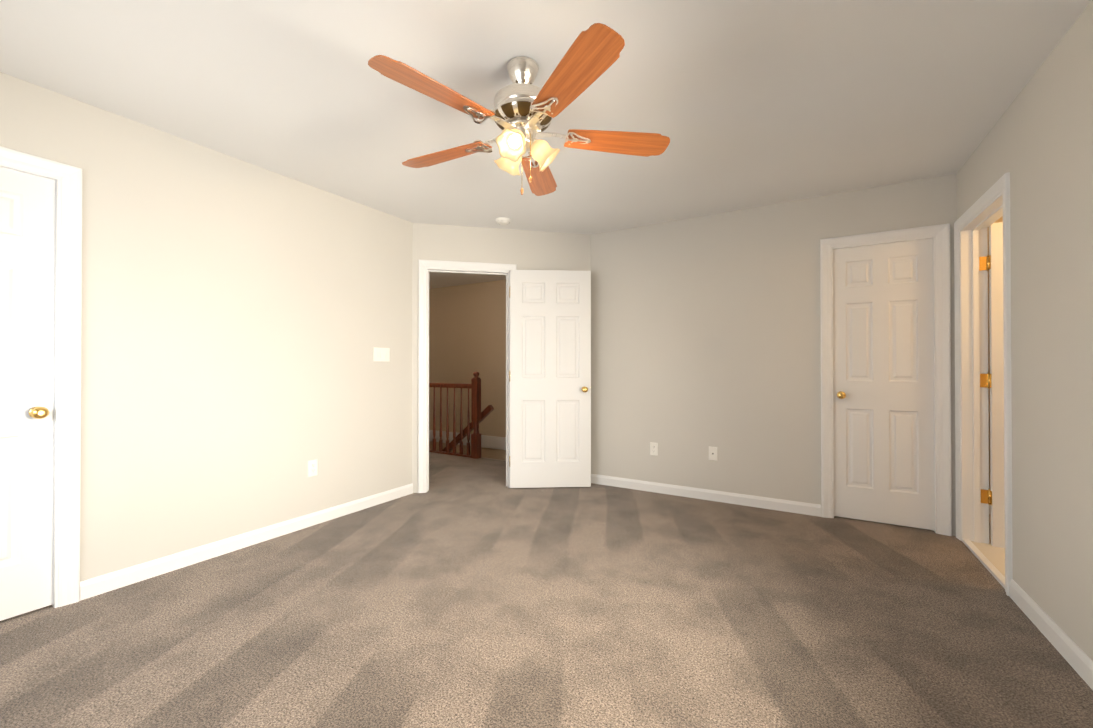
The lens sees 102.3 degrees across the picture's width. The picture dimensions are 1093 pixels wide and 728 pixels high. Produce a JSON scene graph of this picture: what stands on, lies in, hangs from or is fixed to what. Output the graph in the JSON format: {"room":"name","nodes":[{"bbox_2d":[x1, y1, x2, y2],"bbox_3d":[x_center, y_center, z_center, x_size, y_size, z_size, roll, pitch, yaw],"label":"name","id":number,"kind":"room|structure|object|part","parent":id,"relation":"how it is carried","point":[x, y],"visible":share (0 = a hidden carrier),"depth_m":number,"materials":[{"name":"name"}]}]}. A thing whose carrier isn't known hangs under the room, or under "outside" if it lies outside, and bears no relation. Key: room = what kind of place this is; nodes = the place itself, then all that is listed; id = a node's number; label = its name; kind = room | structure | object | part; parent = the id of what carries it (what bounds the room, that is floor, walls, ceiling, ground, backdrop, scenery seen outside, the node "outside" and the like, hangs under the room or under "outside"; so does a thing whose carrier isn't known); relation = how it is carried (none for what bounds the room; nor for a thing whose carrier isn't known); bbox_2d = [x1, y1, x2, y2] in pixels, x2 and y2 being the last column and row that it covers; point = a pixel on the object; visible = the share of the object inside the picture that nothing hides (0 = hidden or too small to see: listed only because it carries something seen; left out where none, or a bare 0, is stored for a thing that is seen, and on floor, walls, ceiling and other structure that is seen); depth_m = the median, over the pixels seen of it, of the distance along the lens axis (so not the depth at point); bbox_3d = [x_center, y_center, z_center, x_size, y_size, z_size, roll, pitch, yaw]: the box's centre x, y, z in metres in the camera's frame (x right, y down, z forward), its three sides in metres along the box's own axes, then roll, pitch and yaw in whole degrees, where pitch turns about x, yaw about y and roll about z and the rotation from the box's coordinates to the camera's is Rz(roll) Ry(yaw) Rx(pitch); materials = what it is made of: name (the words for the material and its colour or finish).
{"room":"empty bedroom","nodes":[
{"label":"empty bedroom","id":0,"kind":"room"},
{"bbox_2d":[0,72,412,581],"bbox_3d":[-2.206,-0.066,2.401,0.120,2.440,3.720,0,0,30],"label":"wall","id":1,"kind":"structure","parent":0,"point":[240,319],"depth_m":2.65,"materials":[{"name":"paint"}]},
{"bbox_2d":[0,167,55,620],"bbox_3d":[-2.543,0.123,1.785,0.169,2.030,0.756,0,0,30],"label":"door","id":2,"kind":"structure","parent":1,"relation":"in","point":[27,286],"depth_m":2.02,"materials":[{"name":"wood"}]},
{"bbox_3d":[-2.375,0.225,2.071,0.169,0.057,0.092,0,0,30],"label":"knob","id":3,"kind":"part","parent":2,"relation":"part of","materials":[{"name":"gold metal"}]},
{"bbox_2d":[0,146,81,607],"bbox_3d":[-2.554,0.097,1.792,0.143,2.107,0.898,0,0,30],"label":"door frame","id":4,"kind":"structure","parent":1,"relation":"attached to","point":[70,176],"depth_m":2.11,"materials":[{"name":"wood"}]},
{"bbox_2d":[80,483,412,600],"bbox_3d":[-2.118,1.110,2.411,0.013,0.088,3.600,0,0,30],"label":"baseboard","id":5,"kind":"structure","parent":1,"relation":"attached to","point":[98,585],"depth_m":2.67,"materials":[{"name":"wood"}]},
{"bbox_2d":[308,459,317,476],"bbox_3d":[-1.679,0.748,3.165,0.009,0.115,0.070,0,0,30],"label":"electrical outlet","id":6,"kind":"object","parent":1,"relation":"attached to","point":[312,467],"visible":1,"depth_m":3.16,"materials":[{"name":"white plastic"}]},
{"bbox_2d":[373,347,389,361],"bbox_3d":[-1.375,-0.079,3.681,0.013,0.115,0.163,0,0,30],"label":"switch plate","id":7,"kind":"object","parent":1,"relation":"attached to","point":[381,354],"visible":1,"depth_m":3.67,"materials":[{"name":"white plastic"}]},
{"bbox_2d":[429,280,505,459],"bbox_3d":[-0.698,0.609,6.684,4.600,3.740,0.120,0,0,30],"label":"wall","id":8,"kind":"structure","parent":0,"point":[467,331],"depth_m":6.93,"materials":[{"name":"paint"}]},
{"bbox_2d":[429,430,505,449],"bbox_3d":[-0.733,1.187,6.621,4.600,0.185,0.018,0,0,30],"label":"trim","id":9,"kind":"structure","parent":8,"relation":"attached to","point":[494,442],"depth_m":6.74,"materials":[{"name":"wood"}]},
{"bbox_2d":[412,223,590,492],"bbox_3d":[-0.425,-0.056,4.205,1.734,2.440,0.120,0,0,-12],"label":"wall","id":10,"kind":"structure","parent":0,"point":[530,250],"depth_m":4.12,"materials":[{"name":"paint"}]},
{"bbox_2d":[418,259,516,492],"bbox_3d":[-0.734,0.111,4.129,0.894,2.107,0.143,0,0,-12],"label":"door frame","id":11,"kind":"structure","parent":10,"relation":"attached to","point":[423,265],"depth_m":4.00,"materials":[{"name":"wood"}]},
{"bbox_3d":[-0.735,0.141,4.136,0.772,2.046,0.128,0,0,-12],"label":"entry door jamb","id":12,"kind":"part","parent":11,"relation":"part of","materials":[{"name":"white wood"}]},
{"bbox_2d":[510,270,590,487],"bbox_3d":[0.039,0.137,4.135,0.756,2.030,0.169,0,0,-3],"label":"entry door","id":13,"kind":"structure","parent":10,"relation":"in","point":[550,378],"depth_m":4.12,"materials":[{"name":"wood"}]},
{"bbox_2d":[0,0,1091,288],"bbox_3d":[-0.388,-1.333,2.882,9.000,0.100,6.400,0,0,30],"label":"ceiling","id":14,"kind":"structure","parent":0,"point":[742,104],"depth_m":2.04,"materials":[{"name":"paint"}]},
{"bbox_2d":[495,217,510,224],"bbox_3d":[-0.385,-1.258,3.898,0.134,0.038,0.134,0,0,30],"label":"smoke detector","id":15,"kind":"object","parent":14,"relation":"attached to","point":[503,221],"visible":1,"depth_m":3.86,"materials":[{"name":"white plastic"}]},
{"bbox_2d":[368,23,669,195],"bbox_3d":[-0.144,-0.999,1.918,1.241,0.580,1.276,0,0,30],"label":"ceiling fan","id":16,"kind":"object","parent":14,"relation":"hanging from","point":[524,112],"visible":1,"depth_m":1.81,"materials":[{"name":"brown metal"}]},
{"label":"blade","id":17,"kind":"part","parent":16,"relation":"part of","materials":[{"name":"brown wood"}]},
{"label":"blade","id":18,"kind":"part","parent":16,"relation":"part of","materials":[{"name":"brown wood"}]},
{"bbox_3d":[-0.155,-0.924,1.970,0.121,0.134,0.102,0,-43,-39],"label":"lamp shade","id":19,"kind":"part","parent":16,"relation":"part of","materials":[{"name":"white"}]},
{"bbox_3d":[-0.132,-0.925,1.829,0.121,0.134,0.102,0,43,21],"label":"lamp shade","id":20,"kind":"part","parent":16,"relation":"part of","materials":[{"name":"glass"}]},
{"bbox_3d":[-0.131,-0.927,1.831,0.050,0.056,0.057,0,0,30],"label":"bulb","id":21,"kind":"part","parent":16,"relation":"part of","materials":[{"name":"beige glass"}]},
{"bbox_3d":[-0.103,-1.102,1.907,0.256,0.374,0.256,0,0,30],"label":"motor","id":22,"kind":"part","parent":16,"relation":"part of","materials":[{"name":"silver metal"}]},
{"bbox_3d":[-0.037,-0.991,2.329,0.146,0.006,0.472,-12,-2,9],"label":"blade","id":23,"kind":"part","parent":16,"relation":"part of","materials":[{"name":"brown wood"}]},
{"bbox_3d":[-0.021,-0.924,1.919,0.102,0.134,0.121,43,-7,-6],"label":"lamp shade","id":24,"kind":"part","parent":16,"relation":"part of","materials":[{"name":"white"}]},
{"label":"blade","id":25,"kind":"part","parent":16,"relation":"part of","materials":[{"name":"brown wood"}]},
{"bbox_3d":[0.320,-0.993,1.974,0.472,0.006,0.146,0,-12,-9],"label":"blade","id":26,"kind":"part","parent":16,"relation":"part of","materials":[{"name":"brown wood"}]},
{"bbox_2d":[0,452,1092,727],"bbox_3d":[-1.407,1.206,2.811,7.300,0.100,5.270,0,0,30],"label":"floor carpet","id":27,"kind":"object","parent":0,"point":[468,592],"visible":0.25,"depth_m":1.90,"materials":[{"name":"grey carpet"}]},
{"bbox_2d":[429,372,493,458],"bbox_3d":[-1.923,1.177,6.199,2.776,2.154,0.252,0,0,30],"label":"stair railing","id":28,"kind":"object","parent":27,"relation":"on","point":[478,416],"visible":0.38,"depth_m":5.61,"materials":[{"name":"brown wood"}]},
{"bbox_2d":[591,174,956,535],"bbox_3d":[1.608,-0.059,3.709,2.750,2.440,0.120,0,0,30],"label":"wall","id":29,"kind":"structure","parent":0,"point":[705,332],"depth_m":3.69,"materials":[{"name":"paint"}]},
{"bbox_2d":[650,442,657,455],"bbox_3d":[0.976,0.773,4.001,0.070,0.115,0.009,0,0,30],"label":"electrical outlet","id":30,"kind":"object","parent":29,"relation":"attached to","point":[653,448],"visible":1,"depth_m":4.00,"materials":[{"name":"white plastic"}]},
{"bbox_2d":[591,474,820,516],"bbox_3d":[1.259,1.118,3.830,1.918,0.088,0.013,0,0,30],"label":"baseboard","id":31,"kind":"structure","parent":29,"relation":"attached to","point":[759,502],"depth_m":3.73,"materials":[{"name":"wood"}]},
{"bbox_2d":[709,446,716,460],"bbox_3d":[1.415,0.762,3.743,0.070,0.115,0.009,0,0,30],"label":"outlet","id":32,"kind":"object","parent":29,"relation":"attached to","point":[712,453],"visible":1,"depth_m":3.74,"materials":[{"name":"white plastic"}]},
{"bbox_2d":[833,238,934,529],"bbox_3d":[2.429,0.131,3.201,0.610,2.030,0.169,0,0,30],"label":"closet door","id":33,"kind":"structure","parent":29,"relation":"in","point":[883,366],"depth_m":3.17,"materials":[{"name":"wood"}]},
{"bbox_3d":[2.206,0.232,3.332,0.092,0.057,0.169,0,0,30],"label":"knob","id":34,"kind":"part","parent":33,"relation":"part of","materials":[{"name":"gold metal"}]},
{"bbox_2d":[820,223,951,535],"bbox_3d":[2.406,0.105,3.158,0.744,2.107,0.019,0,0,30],"label":"door frame","id":35,"kind":"structure","parent":29,"relation":"attached to","point":[941,232],"depth_m":3.01,"materials":[{"name":"wood"}]},
{"bbox_2d":[971,514,1004,576],"bbox_3d":[3.353,1.172,2.233,1.707,0.062,2.000,0,0,30],"label":"floor","id":36,"kind":"structure","parent":0,"point":[994,556],"depth_m":2.67,"materials":[{"name":"beige tile"}]},
{"bbox_2d":[987,216,1002,488],"bbox_3d":[3.933,-0.062,3.129,1.607,2.440,0.120,0,0,30],"label":"wall","id":37,"kind":"structure","parent":0,"point":[1000,220],"depth_m":3.38,"materials":[{"name":"paint"}]},
{"bbox_2d":[956,0,1092,660],"bbox_3d":[1.643,-0.075,0.938,0.120,2.440,4.861,0,0,30],"label":"wall","id":38,"kind":"structure","parent":0,"point":[1037,142],"depth_m":1.82,"materials":[{"name":"paint"}]},
{"bbox_2d":[954,172,1012,595],"bbox_3d":[2.574,0.101,2.535,0.143,2.107,0.874,0,0,30],"label":"door frame","id":39,"kind":"structure","parent":38,"relation":"attached to","point":[974,394],"depth_m":2.82,"materials":[{"name":"wood"}]},
{"bbox_3d":[2.521,0.101,2.567,0.019,2.107,0.874,0,0,30],"label":"bathroom door trim","id":40,"kind":"part","parent":39,"relation":"part of","materials":[{"name":"white wood"}]},
{"bbox_2d":[962,539,1004,588],"bbox_3d":[2.540,1.145,2.549,0.034,0.020,0.714,0,0,30],"label":"sill","id":41,"kind":"structure","parent":38,"relation":"attached to","point":[993,570],"depth_m":2.52,"materials":[{"name":"wood"}]},
{"bbox_2d":[979,222,1004,547],"bbox_3d":[3.105,0.128,2.609,0.794,2.030,0.169,0,0,30],"label":"bathroom door","id":42,"kind":"structure","parent":38,"relation":"in","point":[997,388],"depth_m":2.76,"materials":[{"name":"wood"}]},
{"bbox_3d":[2.795,0.101,2.818,0.046,1.578,0.002,0,0,30],"label":"bathroom door hinge leaf","id":43,"kind":"part","parent":42,"relation":"part of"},
{"bbox_3d":[2.811,0.101,2.792,0.013,1.594,0.042,0,0,30],"label":"bathroom door hinge","id":44,"kind":"part","parent":42,"relation":"part of","materials":[{"name":"gold metal"}]},
{"bbox_2d":[1009,579,1092,689],"bbox_3d":[1.327,1.098,0.525,0.013,0.088,3.841,0,0,30],"label":"baseboard","id":45,"kind":"structure","parent":38,"relation":"attached to","point":[1072,653],"depth_m":1.79,"materials":[{"name":"wood"}]}
]}

